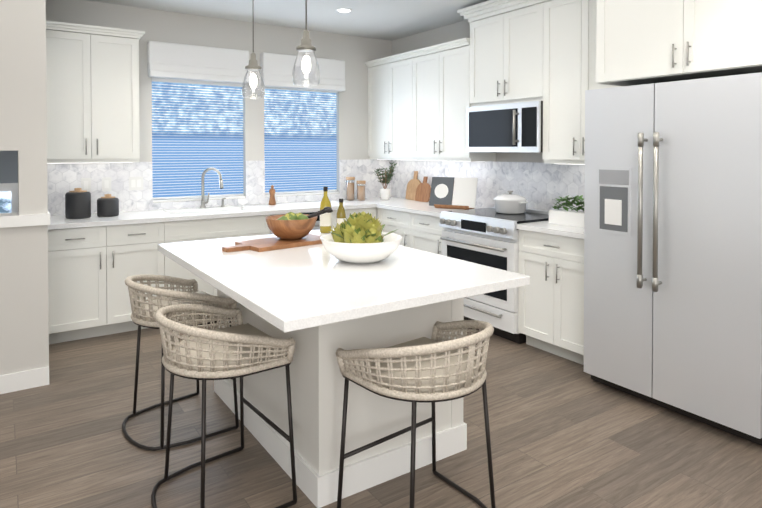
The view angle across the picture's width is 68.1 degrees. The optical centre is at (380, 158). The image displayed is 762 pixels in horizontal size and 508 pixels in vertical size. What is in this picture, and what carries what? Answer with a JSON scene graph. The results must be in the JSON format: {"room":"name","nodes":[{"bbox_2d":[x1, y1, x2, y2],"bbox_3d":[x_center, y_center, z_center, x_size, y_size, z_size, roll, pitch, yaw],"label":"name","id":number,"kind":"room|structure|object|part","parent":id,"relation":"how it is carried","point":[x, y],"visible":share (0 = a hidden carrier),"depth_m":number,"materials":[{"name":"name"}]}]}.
{"room":"kitchen","nodes":[
{"label":"kitchen","id":0,"kind":"room"},
{"bbox_2d":[0,151,17,212],"bbox_3d":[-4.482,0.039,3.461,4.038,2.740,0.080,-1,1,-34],"label":"picture frame","id":1,"kind":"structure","parent":0,"point":[8,181],"depth_m":4.44,"materials":[{"name":"grey paint"}]},
{"bbox_2d":[0,0,48,374],"bbox_3d":[-3.797,0.055,2.444,4.040,2.740,0.155,-1,1,-34],"label":"wall","id":2,"kind":"structure","parent":0,"point":[24,325],"depth_m":3.44,"materials":[{"name":"white paint"}]},
{"bbox_2d":[0,212,49,393],"bbox_3d":[-3.788,0.891,2.454,4.052,1.068,0.210,-1,1,-34],"label":"trim","id":3,"kind":"structure","parent":2,"relation":"attached to","point":[23,380],"depth_m":3.43,"materials":[{"name":"white"}]},
{"bbox_2d":[46,0,391,202],"bbox_3d":[-3.007,0.021,4.594,7.750,2.740,0.150,-1,1,-34],"label":"wall","id":4,"kind":"structure","parent":0,"point":[355,53],"depth_m":5.64,"materials":[{"name":"white paint"}]},
{"bbox_2d":[46,20,144,163],"bbox_3d":[-2.403,-0.518,4.676,0.770,1.104,0.370,-1,1,-34],"label":"upper cabinet","id":5,"kind":"object","parent":4,"relation":"attached to","point":[92,80],"visible":0.92,"depth_m":4.55,"materials":[{"name":"white paint"}]},
{"bbox_2d":[147,41,248,83],"bbox_3d":[-1.698,-0.900,5.307,0.935,0.320,0.096,-1,1,-34],"label":"valance","id":6,"kind":"object","parent":4,"relation":"attached to","point":[167,60],"visible":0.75,"depth_m":5.25,"materials":[{"name":"white fabric"}]},
{"bbox_2d":[152,78,243,198],"bbox_3d":[-1.742,-0.196,5.405,0.868,1.127,0.050,-1,1,-34],"label":"window blind","id":7,"kind":"object","parent":4,"relation":"attached to","point":[197,128],"visible":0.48,"depth_m":5.38,"materials":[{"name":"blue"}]},
{"bbox_2d":[153,193,244,201],"bbox_3d":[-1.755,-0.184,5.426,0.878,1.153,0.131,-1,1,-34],"label":"windowsill","id":8,"kind":"structure","parent":4,"relation":"in","point":[194,198],"depth_m":5.36,"materials":[{"name":"white stone"}]},
{"bbox_2d":[264,87,337,193],"bbox_3d":[-0.849,-0.206,6.005,0.858,1.127,0.050,-1,1,-34],"label":"window blind","id":9,"kind":"object","parent":4,"relation":"attached to","point":[300,141],"visible":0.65,"depth_m":5.99,"materials":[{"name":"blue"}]},
{"bbox_2d":[265,189,338,196],"bbox_3d":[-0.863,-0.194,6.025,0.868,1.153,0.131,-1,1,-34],"label":"windowsill","id":10,"kind":"structure","parent":4,"relation":"in","point":[302,193],"depth_m":5.98,"materials":[{"name":"white stone"}]},
{"bbox_2d":[260,52,344,91],"bbox_3d":[-0.800,-0.902,5.911,0.950,0.335,0.096,-1,1,-34],"label":"valance","id":11,"kind":"object","parent":4,"relation":"attached to","point":[277,70],"visible":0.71,"depth_m":5.83,"materials":[{"name":"white fabric"}]},
{"bbox_2d":[86,0,488,40],"bbox_3d":[-0.720,-1.320,1.169,7.750,0.050,8.350,-1,1,-34],"label":"ceiling","id":12,"kind":"structure","parent":0,"point":[390,20],"depth_m":5.23,"materials":[{"name":"white paint"}]},
{"bbox_2d":[241,0,264,98],"bbox_3d":[-0.788,-0.853,3.475,0.144,0.954,0.144,-1,1,-34],"label":"pendant light","id":13,"kind":"object","parent":12,"relation":"hanging from","point":[253,65],"visible":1,"depth_m":3.46,"materials":[{"name":"clear glass"}]},
{"bbox_2d":[292,0,319,85],"bbox_3d":[-0.381,-0.849,2.869,0.144,0.944,0.144,-1,1,-34],"label":"pendant light","id":14,"kind":"object","parent":12,"relation":"hanging from","point":[306,44],"visible":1,"depth_m":2.86,"materials":[{"name":"clear glass"}]},
{"bbox_2d":[336,8,351,12],"bbox_3d":[-0.337,-1.354,5.144,0.148,0.005,0.148,1,1,29],"label":"recessed light","id":15,"kind":"object","parent":12,"relation":"in","point":[344,10],"visible":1,"depth_m":5.09,"materials":[{"name":"white"}]},
{"bbox_2d":[0,322,761,507],"bbox_3d":[-0.720,1.470,1.214,7.750,0.050,8.350,-1,1,-34],"label":"floor","id":16,"kind":"structure","parent":0,"point":[565,433],"depth_m":2.75,"materials":[{"name":"brown wood"}]},
{"bbox_2d":[48,222,167,343],"bbox_3d":[-2.298,0.952,4.623,0.860,0.878,0.614,-1,1,-34],"label":"base cabinet","id":17,"kind":"object","parent":16,"relation":"on","point":[91,270],"depth_m":4.34,"materials":[{"name":"white paint"}]},
{"bbox_2d":[48,197,414,229],"bbox_3d":[-1.173,0.569,5.361,3.556,0.210,0.633,-1,1,-34],"label":"countertop","id":18,"kind":"structure","parent":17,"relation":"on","point":[166,215],"depth_m":4.95,"materials":[{"name":"stone"}]},
{"bbox_2d":[65,188,90,218],"bbox_3d":[-2.450,0.355,4.559,0.183,0.241,0.183,-1,1,-40],"label":"canister","id":19,"kind":"object","parent":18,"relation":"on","point":[77,203],"depth_m":4.49,"materials":[{"name":"grey ceramic"}]},
{"bbox_2d":[97,194,118,216],"bbox_3d":[-2.273,0.383,4.690,0.165,0.181,0.165,-1,1,-40],"label":"canister","id":20,"kind":"object","parent":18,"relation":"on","point":[108,205],"depth_m":4.63,"materials":[{"name":"grey ceramic"}]},
{"bbox_2d":[200,168,225,207],"bbox_3d":[-1.576,0.272,5.319,0.241,0.383,0.159,-1,1,-34],"label":"faucet","id":21,"kind":"object","parent":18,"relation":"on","point":[203,202],"visible":1,"depth_m":5.30,"materials":[{"name":"silver metal"}]},
{"bbox_2d":[47,159,390,215],"bbox_3d":[-1.347,0.239,5.615,3.557,0.442,0.011,-1,1,-34],"label":"tile backsplash","id":22,"kind":"structure","parent":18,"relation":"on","point":[62,178],"depth_m":5.09,"materials":[{"name":"stone"}]},
{"bbox_2d":[81,178,90,191],"bbox_3d":[-2.521,0.223,4.814,0.075,0.120,0.007,-1,1,-34],"label":"outlet","id":23,"kind":"object","parent":22,"relation":"attached to","point":[85,182],"depth_m":4.81,"materials":[{"name":"white plastic"}]},
{"bbox_2d":[102,177,110,190],"bbox_3d":[-2.388,0.221,4.904,0.075,0.120,0.007,-1,1,-34],"label":"outlet","id":24,"kind":"object","parent":22,"relation":"attached to","point":[106,181],"depth_m":4.90,"materials":[{"name":"white plastic"}]},
{"bbox_2d":[129,177,142,189],"bbox_3d":[-2.189,0.219,5.038,0.120,0.120,0.007,-1,1,-34],"label":"outlet","id":25,"kind":"object","parent":22,"relation":"attached to","point":[135,183],"depth_m":5.04,"materials":[{"name":"white plastic"}]},
{"bbox_2d":[269,185,275,204],"bbox_3d":[-1.086,0.359,5.631,0.072,0.200,0.072,-1,1,-34],"label":"pepper mill","id":26,"kind":"object","parent":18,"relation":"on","point":[272,200],"visible":1,"depth_m":5.61,"materials":[{"name":"brown wood"}]},
{"bbox_2d":[346,177,365,200],"bbox_3d":[-0.273,0.324,6.096,0.217,0.256,0.098,0,1,6],"label":"jars","id":27,"kind":"object","parent":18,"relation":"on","point":[350,191],"visible":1,"depth_m":6.06,"materials":[{"name":"clear glass"}]},
{"bbox_2d":[373,162,396,199],"bbox_3d":[0.043,0.235,6.198,0.303,0.430,0.287,-1,1,-34],"label":"plant","id":28,"kind":"object","parent":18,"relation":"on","point":[385,193],"visible":1,"depth_m":6.16,"materials":[{"name":"green plant"}]},
{"bbox_2d":[405,171,430,201],"bbox_3d":[0.404,0.294,6.083,0.086,0.316,0.444,0,1,-26],"label":"leaning boards","id":29,"kind":"object","parent":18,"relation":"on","point":[417,190],"visible":0.96,"depth_m":6.06,"materials":[{"name":"brown wood"}]},
{"bbox_2d":[391,160,584,210],"bbox_3d":[1.016,0.244,5.277,0.011,0.442,3.150,-1,1,-34],"label":"tile backsplash","id":30,"kind":"structure","parent":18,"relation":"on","point":[538,186],"depth_m":5.07,"materials":[{"name":"stone"}]},
{"bbox_2d":[122,274,238,450],"bbox_3d":[-1.107,1.015,3.006,0.492,0.800,0.573,-1,1,-40],"label":"stool","id":31,"kind":"object","parent":16,"relation":"on","point":[143,314],"visible":0.71,"depth_m":2.86,"materials":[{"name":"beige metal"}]},
{"bbox_2d":[168,210,271,295],"bbox_3d":[-1.559,0.944,5.120,0.921,0.878,0.614,-1,1,-34],"label":"base cabinet","id":32,"kind":"object","parent":16,"relation":"on","point":[216,228],"depth_m":4.81,"materials":[{"name":"white paint"}]},
{"bbox_2d":[151,304,296,507],"bbox_3d":[-0.704,1.024,2.388,0.492,0.800,0.573,-1,1,-37],"label":"stool","id":33,"kind":"object","parent":16,"relation":"on","point":[241,350],"visible":1,"depth_m":2.26,"materials":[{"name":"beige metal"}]},
{"bbox_2d":[272,211,331,233],"bbox_3d":[-0.924,0.937,5.546,0.608,0.878,0.614,-1,1,-34],"label":"base cabinet","id":34,"kind":"object","parent":16,"relation":"on","point":[317,225],"depth_m":5.38,"materials":[{"name":"white paint"}]},
{"bbox_2d":[214,289,466,507],"bbox_3d":[-0.296,0.974,3.081,0.817,0.883,1.352,-1,1,-34],"label":"kitchen island","id":35,"kind":"object","parent":16,"relation":"on","point":[317,380],"visible":0.6,"depth_m":2.48,"materials":[{"name":"white paint"}]},
{"bbox_2d":[157,229,529,331],"bbox_3d":[-0.324,0.516,2.832,1.140,0.038,1.760,-1,1,-34],"label":"island countertop","id":36,"kind":"structure","parent":35,"relation":"on","point":[295,288],"depth_m":2.36,"materials":[{"name":"stone"}]},
{"bbox_2d":[222,207,332,251],"bbox_3d":[-0.597,0.388,3.222,0.655,0.204,0.350,-1,1,-34],"label":"cutting board","id":37,"kind":"object","parent":36,"relation":"on","point":[290,230],"visible":1,"depth_m":3.19,"materials":[{"name":"brown wood"}]},
{"bbox_2d":[320,187,331,232],"bbox_3d":[-0.363,0.332,3.695,0.076,0.301,0.076,1,1,44],"label":"oil bottle","id":38,"kind":"object","parent":36,"relation":"on","point":[325,222],"depth_m":3.67,"materials":[{"name":"yellow"}]},
{"bbox_2d":[336,199,345,224],"bbox_3d":[-0.258,0.370,3.646,0.061,0.226,0.061,1,1,44],"label":"oil bottle","id":39,"kind":"object","parent":36,"relation":"on","point":[341,214],"depth_m":3.63,"materials":[{"name":"yellow"}]},
{"bbox_2d":[320,211,401,263],"bbox_3d":[-0.096,0.377,2.760,0.404,0.240,0.404,-1,1,-34],"label":"bowl","id":40,"kind":"object","parent":36,"relation":"on","point":[359,238],"visible":1,"depth_m":2.65,"materials":[{"name":"white ceramic"}]},
{"bbox_2d":[332,207,376,228],"bbox_3d":[-0.446,0.932,5.868,0.545,0.878,0.614,-1,1,-34],"label":"base cabinet","id":41,"kind":"object","parent":16,"relation":"on","point":[373,211],"depth_m":5.61,"materials":[{"name":"white paint"}]},
{"bbox_2d":[377,208,408,246],"bbox_3d":[0.370,0.935,5.711,0.610,0.878,0.556,-1,1,-34],"label":"base cabinet","id":42,"kind":"object","parent":16,"relation":"on","point":[393,220],"depth_m":5.49,"materials":[{"name":"white paint"}]},
{"bbox_2d":[336,320,495,507],"bbox_3d":[0.188,1.028,2.188,0.573,0.800,0.492,-1,1,-40],"label":"stool","id":43,"kind":"object","parent":16,"relation":"on","point":[433,369],"visible":1,"depth_m":2.05,"materials":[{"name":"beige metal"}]},
{"bbox_2d":[409,212,443,254],"bbox_3d":[0.664,0.942,5.274,0.610,0.878,0.497,-1,1,-34],"label":"base cabinet","id":44,"kind":"object","parent":16,"relation":"on","point":[425,232],"depth_m":5.11,"materials":[{"name":"white paint"}]},
{"bbox_2d":[439,205,548,343],"bbox_3d":[0.990,0.911,4.685,0.696,0.957,0.838,-1,1,-34],"label":"range","id":45,"kind":"object","parent":16,"relation":"on","point":[489,236],"visible":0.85,"depth_m":4.42,"materials":[{"name":"white metal"}]},
{"bbox_2d":[493,191,527,213],"bbox_3d":[1.091,0.361,4.758,0.268,0.187,0.329,-1,1,-34],"label":"pot","id":46,"kind":"object","parent":45,"relation":"on","point":[510,203],"visible":1,"depth_m":4.66,"materials":[{"name":"white ceramic"}]},
{"bbox_2d":[516,221,583,364],"bbox_3d":[1.448,0.942,4.087,0.634,0.915,0.659,-1,1,-34],"label":"base cabinet","id":47,"kind":"object","parent":16,"relation":"on","point":[551,308],"depth_m":3.94,"materials":[{"name":"white paint"}]},
{"bbox_3d":[1.447,0.502,4.081,0.633,0.036,0.656,-1,1,-34],"label":"top of the base cabinet","id":48,"kind":"part","parent":47,"relation":"part of","materials":[{"name":"white stone"}]},
{"bbox_2d":[549,195,583,227],"bbox_3d":[1.397,0.371,4.124,0.207,0.224,0.353,-1,1,-34],"label":"planter","id":49,"kind":"object","parent":47,"relation":"on","point":[574,217],"visible":0.9,"depth_m":4.10,"materials":[{"name":"white ceramic"}]},
{"bbox_2d":[584,72,761,445],"bbox_3d":[1.828,0.484,3.300,0.815,1.831,0.995,-1,1,-34],"label":"fridge","id":50,"kind":"object","parent":16,"relation":"on","point":[673,252],"visible":1,"depth_m":3.03,"materials":[{"name":"silver metal"}]},
{"bbox_2d":[392,20,543,162],"bbox_3d":[2.476,0.042,3.249,0.150,2.740,8.200,-1,1,-34],"label":"wall","id":51,"kind":"structure","parent":0,"point":[450,32],"depth_m":5.76,"materials":[{"name":"white paint"}]},
{"bbox_2d":[365,51,408,159],"bbox_3d":[0.206,-0.543,6.146,0.370,1.100,0.840,-1,1,-34],"label":"upper cabinet","id":52,"kind":"object","parent":51,"relation":"attached to","point":[388,77],"depth_m":6.06,"materials":[{"name":"white paint"}]},
{"bbox_2d":[376,201,480,216],"bbox_3d":[0.503,0.480,5.474,0.646,0.036,1.018,-1,1,-34],"label":"countertop","id":53,"kind":"structure","parent":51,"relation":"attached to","point":[417,207],"depth_m":5.46,"materials":[{"name":"stone"}]},
{"bbox_2d":[429,177,477,209],"bbox_3d":[0.692,0.319,5.304,0.450,0.290,0.175,0,1,28],"label":"cookbook stand","id":54,"kind":"object","parent":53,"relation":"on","point":[452,193],"visible":1,"depth_m":5.26,"materials":[{"name":"brown wood"}]},
{"bbox_2d":[409,41,452,160],"bbox_3d":[0.675,-0.532,5.449,0.370,1.100,0.840,-1,1,-34],"label":"upper cabinet","id":55,"kind":"object","parent":51,"relation":"attached to","point":[431,67],"depth_m":5.47,"materials":[{"name":"white paint"}]},
{"bbox_2d":[453,0,622,164],"bbox_3d":[1.292,-0.642,4.494,0.410,1.350,1.588,-1,1,-34],"label":"upper cabinet","id":56,"kind":"object","parent":51,"relation":"attached to","point":[506,52],"depth_m":4.41,"materials":[{"name":"white paint"}]},
{"bbox_2d":[466,101,542,151],"bbox_3d":[1.111,-0.255,4.748,0.428,0.397,0.814,-1,1,-34],"label":"microwave","id":57,"kind":"object","parent":56,"relation":"attached to","point":[513,127],"visible":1,"depth_m":4.61,"materials":[{"name":"silver metal"}]},
{"bbox_2d":[596,0,761,85],"bbox_3d":[1.933,-0.885,3.241,0.736,0.825,1.180,-1,1,-34],"label":"upper cabinet","id":58,"kind":"object","parent":51,"relation":"attached to","point":[639,42],"visible":0.98,"depth_m":3.16,"materials":[{"name":"white paint"}]}
]}

